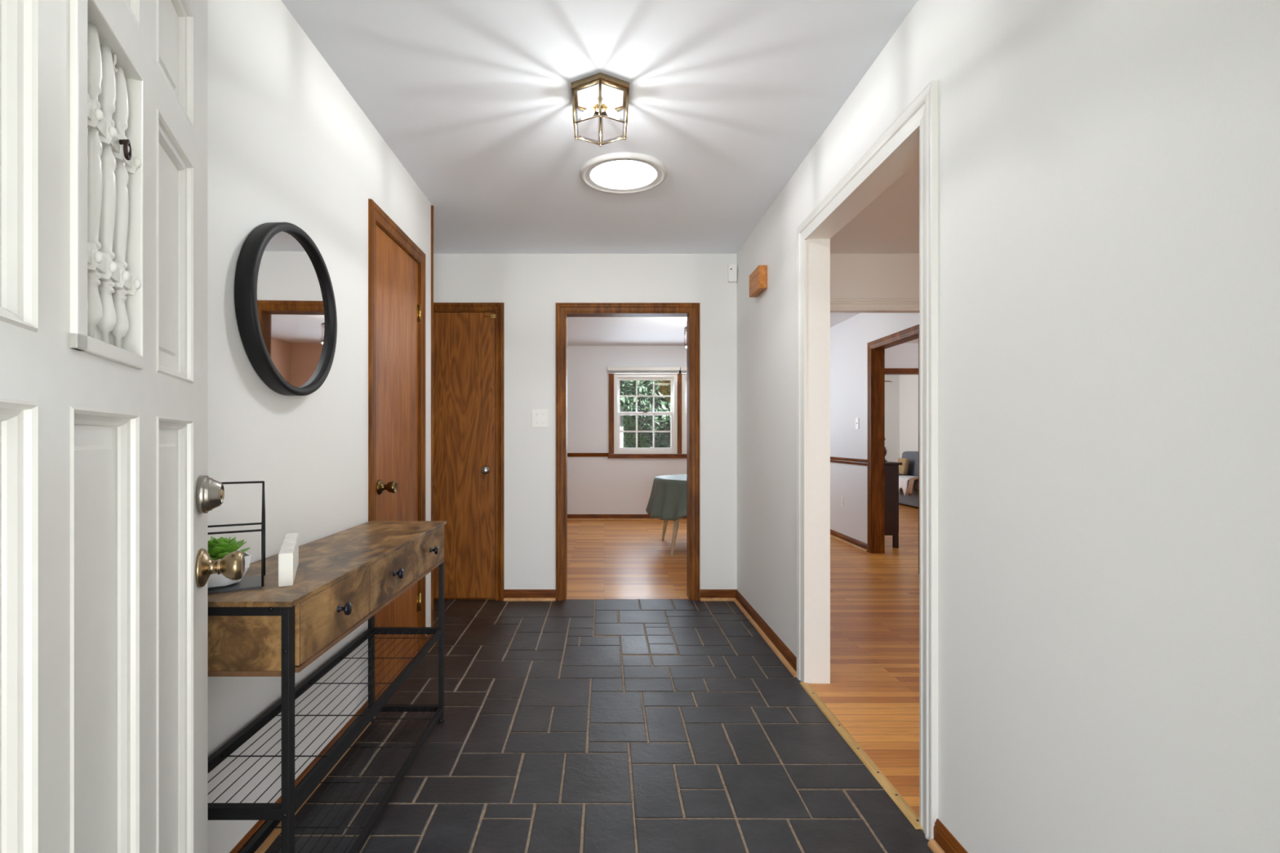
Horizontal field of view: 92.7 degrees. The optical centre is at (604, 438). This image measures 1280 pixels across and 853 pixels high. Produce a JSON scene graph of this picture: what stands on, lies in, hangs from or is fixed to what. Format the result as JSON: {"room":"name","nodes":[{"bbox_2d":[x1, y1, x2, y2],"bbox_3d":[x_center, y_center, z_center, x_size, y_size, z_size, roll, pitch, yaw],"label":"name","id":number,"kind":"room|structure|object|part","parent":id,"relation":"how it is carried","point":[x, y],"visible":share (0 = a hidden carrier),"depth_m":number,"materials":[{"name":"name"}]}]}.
{"room":"entrance hall","nodes":[
{"label":"entrance hall","id":0,"kind":"room"},
{"bbox_2d":[207,0,431,852],"bbox_3d":[-1.017,-0.084,1.775,0.110,2.440,3.210,0,0,0],"label":"wall","id":1,"kind":"structure","parent":0,"point":[287,141],"depth_m":1.81,"materials":[{"name":"white paint"}]},
{"bbox_2d":[234,222,337,395],"bbox_3d":[-0.936,-0.382,1.830,0.050,0.506,0.506,0,0,0],"label":"wall mirror","id":2,"kind":"object","parent":1,"relation":"attached to","point":[285,301],"visible":1,"depth_m":1.78,"materials":[{"name":"black metal"}]},
{"bbox_2d":[257,231,329,387],"bbox_3d":[-0.932,-0.382,1.830,0.004,0.459,0.459,0,0,0],"label":"mirror glass","id":3,"kind":"object","parent":2,"relation":"attached to","point":[292,304],"depth_m":1.82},
{"bbox_2d":[229,699,375,852],"bbox_3d":[-0.947,1.099,1.341,0.030,0.074,2.282,0,0,0],"label":"baseboard","id":4,"kind":"structure","parent":1,"relation":"attached to","point":[273,835],"depth_m":1.88,"materials":[{"name":"brown wood"}]},
{"bbox_2d":[368,198,425,702],"bbox_3d":[-1.009,0.079,2.858,0.126,2.115,0.750,0,0,0],"label":"door frame","id":5,"kind":"structure","parent":1,"relation":"attached to","point":[377,216],"depth_m":2.57,"materials":[{"name":"brown wood"}]},
{"bbox_2d":[376,225,421,699],"bbox_3d":[-0.974,0.114,2.862,0.157,2.045,0.619,0,0,0],"label":"door","id":6,"kind":"structure","parent":1,"relation":"in","point":[398,312],"depth_m":2.83,"materials":[{"name":"brown wood"}]},
{"bbox_3d":[-0.930,0.208,2.615,0.071,0.066,0.066,0,0,0],"label":"knob","id":7,"kind":"part","parent":6,"relation":"part of","materials":[{"name":"brown metal"}]},
{"bbox_2d":[425,634,435,652],"bbox_3d":[-0.947,1.099,3.308,0.030,0.074,0.144,0,0,0],"label":"baseboard","id":8,"kind":"structure","parent":1,"relation":"attached to","point":[427,635],"depth_m":3.29,"materials":[{"name":"brown wood"}]},
{"bbox_2d":[431,205,433,626],"bbox_3d":[-0.959,-0.079,3.386,0.015,2.430,0.012,0,0,0],"label":"trim","id":9,"kind":"structure","parent":1,"relation":"attached to","point":[432,206],"depth_m":3.38,"materials":[{"name":"brown wood"}]},
{"bbox_2d":[265,599,933,852],"bbox_3d":[-0.463,1.151,2.207,2.795,0.031,4.214,0,0,0],"label":"floor","id":10,"kind":"structure","parent":0,"point":[569,726],"depth_m":2.20,"materials":[{"name":"tile"}]},
{"bbox_2d":[0,0,244,852],"bbox_3d":[-0.534,0.113,0.675,0.108,2.023,0.925,0,0,-22],"label":"door","id":11,"kind":"structure","parent":10,"relation":"on","point":[107,492],"depth_m":0.68,"materials":[{"name":"white paint"}]},
{"bbox_3d":[-0.458,-0.269,0.424,0.029,0.357,0.192,0,0,-22],"label":"panel","id":12,"kind":"part","parent":11,"relation":"part of","materials":[{"name":"white paint"}]},
{"bbox_3d":[-0.458,0.427,0.424,0.029,0.917,0.192,0,0,-22],"label":"panel","id":13,"kind":"part","parent":11,"relation":"part of","materials":[{"name":"white paint"}]},
{"bbox_3d":[-0.565,-0.267,0.656,0.005,0.361,0.192,0,0,-22],"label":"panel","id":14,"kind":"part","parent":11,"relation":"part of","materials":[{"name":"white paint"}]},
{"bbox_3d":[-0.553,0.427,0.661,0.029,0.917,0.192,0,0,-22],"label":"panel","id":15,"kind":"part","parent":11,"relation":"part of","materials":[{"name":"white paint"}]},
{"bbox_3d":[-0.557,-0.336,0.707,0.011,0.024,0.017,0,0,-27],"label":"ring pull","id":16,"kind":"part","parent":11,"relation":"part of","materials":[{"name":"brown metal"}]},
{"bbox_3d":[-0.553,-0.601,0.661,0.029,0.186,0.192,0,0,-22],"label":"panel","id":17,"kind":"part","parent":11,"relation":"part of","materials":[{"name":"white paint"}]},
{"bbox_3d":[-0.651,-0.601,0.906,0.029,0.186,0.192,0,0,-22],"label":"panel","id":18,"kind":"part","parent":11,"relation":"part of","materials":[{"name":"white paint"}]},
{"bbox_3d":[-0.651,-0.269,0.906,0.029,0.357,0.192,0,0,-22],"label":"panel","id":19,"kind":"part","parent":11,"relation":"part of","materials":[{"name":"white paint"}]},
{"bbox_3d":[-0.651,0.427,0.906,0.029,0.917,0.192,0,0,-22],"label":"panel","id":20,"kind":"part","parent":11,"relation":"part of","materials":[{"name":"white paint"}]},
{"bbox_3d":[-0.665,0.222,1.059,0.065,0.067,0.067,0,0,-22],"label":"knob","id":21,"kind":"part","parent":11,"relation":"part of","materials":[{"name":"gold metal"}]},
{"bbox_2d":[207,520,446,852],"bbox_3d":[-0.778,0.734,1.853,0.335,0.804,1.222,0,0,0],"label":"console table","id":22,"kind":"object","parent":10,"relation":"on","point":[343,579],"visible":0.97,"depth_m":1.54,"materials":[{"name":"brown wood"}]},
{"bbox_2d":[207,480,265,594],"bbox_3d":[-0.868,0.215,1.363,0.193,0.235,0.128,0,0,-29],"label":"plant stand","id":23,"kind":"object","parent":22,"relation":"on","point":[246,583],"visible":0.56,"depth_m":1.36,"materials":[{"name":"black metal"}]},
{"bbox_2d":[207,536,251,588],"bbox_3d":[-0.868,0.273,1.364,0.134,0.108,0.131,0,0,0],"label":"potted succulent","id":24,"kind":"object","parent":23,"relation":"on","point":[220,548],"visible":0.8,"depth_m":1.34,"materials":[{"name":"green plant"}]},
{"bbox_2d":[207,575,264,594],"bbox_3d":[-0.868,0.330,1.363,0.189,0.005,0.123,0,0,-29],"label":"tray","id":25,"kind":"object","parent":23,"relation":"on","point":[247,583],"depth_m":1.35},
{"bbox_3d":[-0.794,0.354,1.258,0.264,0.020,0.019,0,0,0],"label":"rail","id":26,"kind":"part","parent":22,"relation":"part of","materials":[{"name":"black metal"}]},
{"bbox_3d":[-0.654,0.733,1.260,0.016,0.778,0.025,0,0,0],"label":"leg","id":27,"kind":"part","parent":22,"relation":"part of","materials":[{"name":"black metal"}]},
{"bbox_2d":[278,533,298,586],"bbox_3d":[-0.771,0.291,1.491,0.029,0.083,0.264,0,0,-24],"label":"block sign","id":28,"kind":"object","parent":22,"relation":"on","point":[288,555],"visible":1,"depth_m":1.38,"materials":[{"name":"white paint"}]},
{"bbox_3d":[-0.795,0.771,1.853,0.298,0.024,1.206,0,0,0],"label":"shelf frame","id":29,"kind":"part","parent":22,"relation":"part of","materials":[{"name":"black metal"}]},
{"bbox_3d":[-0.647,0.410,1.466,0.016,0.131,0.380,0,0,0],"label":"drawer","id":30,"kind":"part","parent":22,"relation":"part of","materials":[{"name":"brown wood"}]},
{"bbox_3d":[-0.795,1.081,1.853,0.298,0.022,1.206,0,0,0],"label":"shelf frame","id":31,"kind":"part","parent":22,"relation":"part of","materials":[{"name":"black metal"}]},
{"bbox_3d":[-0.625,0.409,1.466,0.028,0.031,0.031,0,0,0],"label":"knob","id":32,"kind":"part","parent":22,"relation":"part of","materials":[{"name":"black metal"}]},
{"bbox_3d":[-0.935,0.733,2.446,0.018,0.778,0.025,0,0,0],"label":"leg","id":33,"kind":"part","parent":22,"relation":"part of","materials":[{"name":"black metal"}]},
{"bbox_3d":[-0.647,0.410,1.849,0.016,0.131,0.381,0,0,0],"label":"drawer","id":34,"kind":"part","parent":22,"relation":"part of","materials":[{"name":"brown wood"}]},
{"bbox_3d":[-0.625,0.409,1.849,0.028,0.031,0.031,0,0,0],"label":"knob","id":35,"kind":"part","parent":22,"relation":"part of","materials":[{"name":"black metal"}]},
{"bbox_3d":[-0.647,0.410,2.236,0.016,0.131,0.388,0,0,0],"label":"drawer","id":36,"kind":"part","parent":22,"relation":"part of","materials":[{"name":"brown wood"}]},
{"bbox_3d":[-0.625,0.409,2.236,0.028,0.031,0.031,0,0,0],"label":"knob","id":37,"kind":"part","parent":22,"relation":"part of","materials":[{"name":"black metal"}]},
{"bbox_3d":[-0.654,0.733,2.446,0.016,0.778,0.025,0,0,0],"label":"leg","id":38,"kind":"part","parent":22,"relation":"part of","materials":[{"name":"black metal"}]},
{"bbox_2d":[800,681,922,829],"bbox_3d":[0.925,1.132,2.301,0.039,0.008,1.058,0,0,0],"label":"threshold","id":39,"kind":"object","parent":10,"relation":"on","point":[898,799],"visible":0.99,"depth_m":2.13,"materials":[{"name":"brown wood"}]},
{"bbox_2d":[280,0,919,375],"bbox_3d":[2.125,-1.344,5.925,8.150,0.080,13.450,0,0,0],"label":"ceiling","id":40,"kind":"structure","parent":0,"point":[473,99],"depth_m":2.42,"materials":[{"name":"paint"}]},
{"bbox_2d":[570,72,629,146],"bbox_3d":[-0.015,-1.227,2.292,0.215,0.152,0.248,0,0,0],"label":"lantern","id":41,"kind":"object","parent":40,"relation":"attached to","point":[600,94],"visible":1,"depth_m":2.26,"materials":[{"name":"gold metal"}]},
{"bbox_2d":[581,103,599,119],"bbox_3d":[-0.051,-1.229,2.292,0.069,0.061,0.033,0,0,0],"label":"bulb","id":42,"kind":"object","parent":41,"relation":"attached to","point":[588,113],"depth_m":2.28,"materials":[{"name":"white glass"}]},
{"bbox_3d":[-0.015,-1.292,2.292,0.215,0.022,0.248,0,0,0],"label":"mounting plate","id":43,"kind":"part","parent":41,"relation":"part of","materials":[{"name":"gold metal"}]},
{"bbox_2d":[601,103,618,119],"bbox_3d":[0.021,-1.229,2.292,0.069,0.061,0.033,0,0,0],"label":"bulb","id":44,"kind":"object","parent":41,"relation":"attached to","point":[611,113],"depth_m":2.28,"materials":[{"name":"white glass"}]},
{"bbox_2d":[580,152,666,193],"bbox_3d":[0.093,-1.292,2.985,0.424,0.022,0.424,0,0,0],"label":"ceiling light","id":45,"kind":"object","parent":40,"relation":"attached to","point":[614,172],"visible":1,"depth_m":2.95,"materials":[{"name":"grey plastic"}]},
{"bbox_2d":[590,160,656,189],"bbox_3d":[0.093,-1.289,2.985,0.323,0.002,0.323,0,0,0],"label":"diffuser","id":46,"kind":"object","parent":45,"relation":"attached to","point":[604,174],"depth_m":2.97,"materials":[{"name":"white"}]},
{"bbox_2d":[684,326,686,347],"bbox_3d":[1.020,-1.127,6.450,0.346,0.354,0.346,0,0,0],"label":"ceiling lamp","id":47,"kind":"object","parent":40,"relation":"attached to","point":[685,328],"visible":0.08,"depth_m":6.42,"materials":[{"name":"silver metal"}]},
{"bbox_2d":[567,346,686,514],"bbox_3d":[0.075,-0.084,8.620,3.970,2.440,0.120,0,0,0],"label":"wall","id":48,"kind":"structure","parent":0,"point":[595,485],"depth_m":8.56,"materials":[{"name":"grey paint"}]},
{"bbox_2d":[567,370,686,457],"bbox_3d":[0.130,-0.352,8.588,3.860,1.253,0.145,0,0,0],"label":"window","id":49,"kind":"structure","parent":48,"relation":"in","point":[617,377],"depth_m":8.56,"materials":[{"name":"white paint"}]},
{"bbox_2d":[607,366,679,373],"bbox_3d":[0.547,-0.956,8.505,1.005,0.087,0.060,0,0,0],"label":"window blind","id":50,"kind":"object","parent":49,"relation":"attached to","point":[611,370],"visible":1,"depth_m":8.48,"materials":[{"name":"white paint"}]},
{"bbox_3d":[0.579,-0.102,8.600,0.795,0.536,0.030,0,0,0],"label":"sash","id":51,"kind":"part","parent":49,"relation":"part of","materials":[{"name":"white paint"}]},
{"bbox_3d":[0.579,-0.603,8.635,0.795,0.520,0.030,0,0,0],"label":"sash","id":52,"kind":"part","parent":49,"relation":"part of","materials":[{"name":"white paint"}]},
{"bbox_3d":[1.055,0.244,8.537,2.010,0.060,0.044,0,0,0],"label":"sill","id":53,"kind":"part","parent":49,"relation":"part of","materials":[{"name":"brown wood"}]},
{"bbox_2d":[680,366,686,373],"bbox_3d":[1.563,-0.956,8.505,1.003,0.087,0.060,0,0,0],"label":"window blind","id":54,"kind":"object","parent":49,"relation":"attached to","point":[683,369],"visible":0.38,"depth_m":8.48,"materials":[{"name":"white paint"}]},
{"bbox_2d":[567,514,686,519],"bbox_3d":[0.427,1.099,8.545,4.455,0.074,0.030,0,0,0],"label":"baseboard","id":55,"kind":"structure","parent":48,"relation":"attached to","point":[570,517],"depth_m":8.55,"materials":[{"name":"brown wood"}]},
{"bbox_3d":[0.427,1.127,8.539,4.455,0.018,0.017,0,0,0],"label":"shoe molding","id":56,"kind":"part","parent":55,"relation":"part of","materials":[{"name":"brown wood"}]},
{"bbox_2d":[681,373,686,453],"bbox_3d":[1.530,-0.348,8.613,0.885,1.119,0.095,0,0,0],"label":"window","id":57,"kind":"structure","parent":48,"relation":"in","point":[683,375],"depth_m":8.56,"materials":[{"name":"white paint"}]},
{"bbox_3d":[1.530,-0.102,8.600,0.795,0.536,0.030,0,0,0],"label":"sash","id":58,"kind":"part","parent":57,"relation":"part of","materials":[{"name":"white paint"}]},
{"bbox_3d":[1.530,-0.603,8.635,0.795,0.520,0.030,0,0,0],"label":"sash","id":59,"kind":"part","parent":57,"relation":"part of","materials":[{"name":"white paint"}]},
{"bbox_2d":[433,253,919,589],"bbox_3d":[1.370,-0.084,4.348,6.460,2.440,0.110,0,0,0],"label":"wall","id":60,"kind":"structure","parent":0,"point":[530,286],"depth_m":4.29,"materials":[{"name":"white paint"}]},
{"bbox_2d":[433,312,496,598],"bbox_3d":[-1.062,0.121,4.296,0.634,2.029,0.133,0,0,0],"label":"door","id":61,"kind":"structure","parent":60,"relation":"in","point":[464,343],"depth_m":4.30,"materials":[{"name":"brown wood"}]},
{"bbox_3d":[-0.833,0.220,4.263,0.058,0.058,0.067,0,0,0],"label":"knob","id":62,"kind":"part","parent":61,"relation":"part of","materials":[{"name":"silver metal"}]},
{"bbox_2d":[433,302,504,600],"bbox_3d":[-1.075,0.090,4.339,0.737,2.093,0.128,0,0,0],"label":"door frame","id":63,"kind":"structure","parent":60,"relation":"attached to","point":[497,308],"depth_m":4.28,"materials":[{"name":"brown wood"}]},
{"bbox_2d":[503,589,555,600],"bbox_3d":[-0.524,1.099,4.278,0.363,0.074,0.030,0,0,0],"label":"baseboard","id":64,"kind":"structure","parent":60,"relation":"attached to","point":[508,594],"depth_m":4.28,"materials":[{"name":"brown wood"}]},
{"bbox_3d":[-0.524,1.127,4.271,0.363,0.018,0.017,0,0,0],"label":"shoe molding","id":65,"kind":"part","parent":64,"relation":"part of","materials":[{"name":"brown wood"}]},
{"bbox_2d":[531,409,547,427],"bbox_3d":[-0.454,-0.141,4.285,0.114,0.122,0.016,0,0,0],"label":"light switch","id":66,"kind":"object","parent":60,"relation":"attached to","point":[539,417],"visible":1,"depth_m":4.29,"materials":[{"name":"white plastic"}]},
{"bbox_2d":[555,302,699,600],"bbox_3d":[0.165,0.090,4.346,1.015,2.092,0.143,0,0,0],"label":"door frame","id":67,"kind":"structure","parent":60,"relation":"attached to","point":[563,310],"depth_m":4.28,"materials":[{"name":"brown wood"}]},
{"bbox_2d":[699,589,736,600],"bbox_3d":[0.803,1.099,4.278,0.260,0.074,0.030,0,0,0],"label":"baseboard","id":68,"kind":"structure","parent":60,"relation":"attached to","point":[704,594],"depth_m":4.28,"materials":[{"name":"brown wood"}]},
{"bbox_3d":[0.803,1.127,4.271,0.260,0.018,0.017,0,0,0],"label":"shoe molding","id":69,"kind":"part","parent":68,"relation":"part of","materials":[{"name":"brown wood"}]},
{"bbox_2d":[727,263,737,282],"bbox_3d":[0.896,-1.159,4.269,0.060,0.122,0.046,0,0,0],"label":"sensor","id":70,"kind":"object","parent":60,"relation":"attached to","point":[731,268],"visible":1,"depth_m":4.25,"materials":[{"name":"white plastic"}]},
{"bbox_2d":[830,297,919,312],"bbox_3d":[1.960,0.075,4.340,1.462,2.121,0.133,0,0,0],"label":"door frame","id":71,"kind":"structure","parent":60,"relation":"attached to","point":[837,304],"depth_m":4.28,"materials":[{"name":"white paint"}]},
{"bbox_2d":[433,502,919,816],"bbox_3d":[2.125,1.151,5.925,8.070,0.030,13.350,0,0,0],"label":"floor","id":72,"kind":"structure","parent":0,"point":[873,691],"depth_m":4.35,"materials":[{"name":"brown wood"}]},
{"bbox_2d":[661,519,679,555],"bbox_3d":[1.190,0.776,6.380,1.304,0.724,1.304,0,0,0],"label":"dining table","id":73,"kind":"object","parent":72,"relation":"on","point":[676,524],"visible":0.18,"depth_m":5.92,"materials":[{"name":"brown wood"}]},
{"bbox_3d":[0.716,0.787,6.805,0.168,0.703,0.068,0,0,30],"label":"leg","id":74,"kind":"part","parent":73,"relation":"part of","materials":[{"name":"brown wood"}]},
{"bbox_2d":[645,474,686,520],"bbox_3d":[1.191,0.601,6.377,1.506,0.387,1.512,0,0,0],"label":"tablecloth","id":75,"kind":"object","parent":73,"relation":"on","point":[668,497],"visible":0.27,"depth_m":5.98,"materials":[{"name":"green fabric"}]},
{"bbox_3d":[0.716,0.787,5.955,0.168,0.703,0.068,0,0,-30],"label":"leg","id":76,"kind":"part","parent":73,"relation":"part of","materials":[{"name":"brown wood"}]},
{"bbox_2d":[884,461,902,547],"bbox_3d":[2.942,0.692,6.745,0.305,0.889,0.880,0,0,0],"label":"base cabinet","id":77,"kind":"object","parent":72,"relation":"on","point":[891,468],"visible":0.19,"depth_m":6.33,"materials":[{"name":"brown wood"}]},
{"bbox_2d":[884,439,887,462],"bbox_3d":[2.975,0.097,6.520,0.096,0.300,0.096,0,0,0],"label":"ornament","id":78,"kind":"object","parent":77,"relation":"on","point":[886,450],"visible":0.12,"depth_m":6.49,"materials":[{"name":"brown wood"}]},
{"bbox_3d":[3.035,1.071,6.353,0.045,0.130,0.045,0,0,0],"label":"leg","id":79,"kind":"part","parent":77,"relation":"part of","materials":[{"name":"brown wood"}]},
{"bbox_2d":[898,451,918,506],"bbox_3d":[5.481,0.671,10.655,0.922,0.870,2.210,0,0,0],"label":"sofa","id":80,"kind":"object","parent":72,"relation":"on","point":[912,500],"visible":0.15,"depth_m":10.39,"materials":[{"name":"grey fabric"}]},
{"bbox_2d":[897,457,909,475],"bbox_3d":[5.440,0.506,11.120,0.129,0.300,0.320,0,0,0],"label":"pillow","id":81,"kind":"object","parent":80,"relation":"on","point":[903,469],"visible":0.8,"depth_m":10.99,"materials":[{"name":"beige fabric"}]},
{"bbox_2d":[898,475,918,495],"bbox_3d":[5.226,0.797,10.420,0.523,0.291,0.802,0,0,0],"label":"blanket","id":82,"kind":"object","parent":80,"relation":"on","point":[903,480],"visible":0.39,"depth_m":10.19,"materials":[{"name":"white fabric"}]},
{"bbox_2d":[902,451,918,475],"bbox_3d":[5.750,0.461,11.080,0.384,0.450,0.840,0,0,0],"label":"cushion","id":83,"kind":"object","parent":80,"relation":"on","point":[913,470],"depth_m":11.04,"materials":[{"name":"grey fabric"}]},
{"bbox_2d":[907,476,918,494],"bbox_3d":[5.223,0.742,9.889,0.559,0.322,0.195,0,0,0],"label":"throw","id":84,"kind":"object","parent":80,"relation":"on","point":[911,483],"visible":0.65,"depth_m":9.87,"materials":[{"name":"beige fabric"}]},
{"bbox_2d":[907,480,918,490],"bbox_3d":[5.340,0.755,10.220,0.640,0.158,0.840,0,0,0],"label":"seat cushion","id":85,"kind":"object","parent":80,"relation":"on","point":[916,482],"depth_m":9.84,"materials":[{"name":"fabric"}]},
{"bbox_2d":[830,312,919,543],"bbox_3d":[2.714,-0.084,5.976,0.118,2.440,3.147,0,0,0],"label":"wall","id":86,"kind":"structure","parent":0,"point":[849,339],"depth_m":6.54,"materials":[{"name":"grey paint"}]},
{"bbox_2d":[840,496,844,507],"bbox_3d":[2.651,0.703,6.790,0.008,0.118,0.072,0,0,0],"label":"power outlet","id":87,"kind":"object","parent":86,"relation":"attached to","point":[842,497],"visible":1,"depth_m":6.78,"materials":[{"name":"white plastic"}]},
{"bbox_2d":[830,528,866,551],"bbox_3d":[2.640,1.099,7.340,0.030,0.074,2.441,0,0,0],"label":"baseboard","id":88,"kind":"structure","parent":86,"relation":"attached to","point":[857,544],"depth_m":6.57,"materials":[{"name":"brown wood"}]},
{"bbox_2d":[830,456,866,466],"bbox_3d":[2.642,0.242,7.340,0.026,0.064,2.441,0,0,0],"label":"chair rail","id":89,"kind":"object","parent":86,"relation":"attached to","point":[835,460],"visible":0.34,"depth_m":6.56,"materials":[{"name":"brown wood"}]},
{"bbox_2d":[855,417,858,429],"bbox_3d":[2.647,-0.157,6.390,0.016,0.118,0.072,0,0,0],"label":"light switch","id":90,"kind":"object","parent":86,"relation":"attached to","point":[856,419],"visible":1,"depth_m":6.38,"materials":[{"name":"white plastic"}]},
{"bbox_2d":[866,324,919,573],"bbox_3d":[2.708,0.087,5.593,0.143,2.098,1.050,0,0,0],"label":"door frame","id":91,"kind":"structure","parent":86,"relation":"attached to","point":[876,348],"depth_m":6.04,"materials":[{"name":"brown wood"}]},
{"bbox_2d":[884,375,899,462],"bbox_3d":[4.412,-0.084,12.555,3.497,2.440,0.110,0,0,0],"label":"wall","id":92,"kind":"structure","parent":0,"point":[891,388],"depth_m":12.50,"materials":[{"name":"white paint"}]},
{"bbox_2d":[884,343,918,368],"bbox_3d":[4.466,-0.084,8.385,3.387,2.440,0.110,0,0,0],"label":"wall","id":93,"kind":"structure","parent":0,"point":[902,355],"depth_m":8.33,"materials":[{"name":"grey paint"}]},
{"bbox_2d":[884,368,918,374],"bbox_3d":[4.300,0.087,8.383,2.136,2.098,0.143,0,0,0],"label":"door frame","id":94,"kind":"structure","parent":93,"relation":"attached to","point":[887,371],"depth_m":8.32,"materials":[{"name":"brown wood"}]},
{"bbox_2d":[899,374,918,457],"bbox_3d":[6.105,-0.084,8.451,0.110,2.440,8.097,0,0,0],"label":"wall","id":95,"kind":"structure","parent":0,"point":[908,384],"depth_m":12.10,"materials":[{"name":"white paint"}]},
{"bbox_2d":[737,0,1279,852],"bbox_3d":[0.989,-0.084,2.232,0.111,2.440,4.123,0,0,0],"label":"wall","id":96,"kind":"structure","parent":0,"point":[1108,171],"depth_m":1.17,"materials":[{"name":"white paint"}]},
{"bbox_2d":[749,265,767,297],"bbox_3d":[0.908,-0.928,3.603,0.050,0.132,0.231,0,0,0],"label":"door chime","id":97,"kind":"object","parent":96,"relation":"attached to","point":[758,277],"visible":1,"depth_m":3.52,"materials":[{"name":"brown wood"}]},
{"bbox_2d":[733,589,796,677],"bbox_3d":[0.918,1.099,3.598,0.030,0.074,1.391,0,0,0],"label":"baseboard","id":98,"kind":"structure","parent":96,"relation":"attached to","point":[775,642],"depth_m":3.40,"materials":[{"name":"brown wood"}]},
{"bbox_2d":[796,80,937,840],"bbox_3d":[0.981,0.067,2.303,0.133,2.138,1.197,0,0,0],"label":"door frame","id":99,"kind":"structure","parent":96,"relation":"attached to","point":[913,136],"depth_m":2.29,"materials":[{"name":"white paint"}]},
{"bbox_2d":[927,818,968,852],"bbox_3d":[0.918,1.099,0.952,0.030,0.074,1.503,0,0,0],"label":"baseboard","id":100,"kind":"structure","parent":96,"relation":"attached to","point":[944,842],"depth_m":1.66,"materials":[{"name":"brown wood"}]},
{"bbox_3d":[0.911,1.127,0.952,0.017,0.018,1.503,0,0,0],"label":"shoe molding","id":101,"kind":"part","parent":100,"relation":"part of","materials":[{"name":"brown wood"}]},
{"label":"outside","id":102,"kind":"structure","parent":0,"visible":0},
{"bbox_3d":[0.000,1.461,26.875,60.000,0.050,36.250,0,0,0],"label":"ground","id":103,"kind":"structure","parent":102,"visible":0},
{"bbox_2d":[619,403,648,448],"bbox_3d":[0.049,0.381,10.902,1.539,2.122,1.319,0,0,10],"label":"shrub","id":104,"kind":"object","parent":103,"relation":"on","point":[626,439],"visible":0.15,"depth_m":10.68,"materials":[{"name":"green plant"}]},
{"bbox_2d":[619,380,671,448],"bbox_3d":[0.696,-0.843,14.397,4.499,4.558,2.843,0,0,-3],"label":"tree","id":105,"kind":"object","parent":103,"relation":"on","point":[644,387],"visible":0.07,"depth_m":13.39,"materials":[{"name":"green plant"}]},
{"bbox_2d":[619,381,671,427],"bbox_3d":[-0.589,-1.377,18.975,11.099,5.963,2.959,0,0,0],"label":"tree","id":106,"kind":"object","parent":103,"relation":"on","point":[635,381],"visible":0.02,"depth_m":18.26,"materials":[{"name":"green plant"}]},
{"bbox_2d":[650,417,671,448],"bbox_3d":[1.443,0.484,10.596,1.381,1.914,1.232,0,0,0],"label":"shrub","id":107,"kind":"object","parent":103,"relation":"on","point":[665,442],"visible":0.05,"depth_m":10.47,"materials":[{"name":"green plant"}]},
{"bbox_2d":[657,380,670,403],"bbox_3d":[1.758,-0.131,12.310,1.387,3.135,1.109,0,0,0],"label":"building","id":108,"kind":"structure","parent":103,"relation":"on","point":[666,389],"depth_m":12.22,"materials":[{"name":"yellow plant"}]}
]}

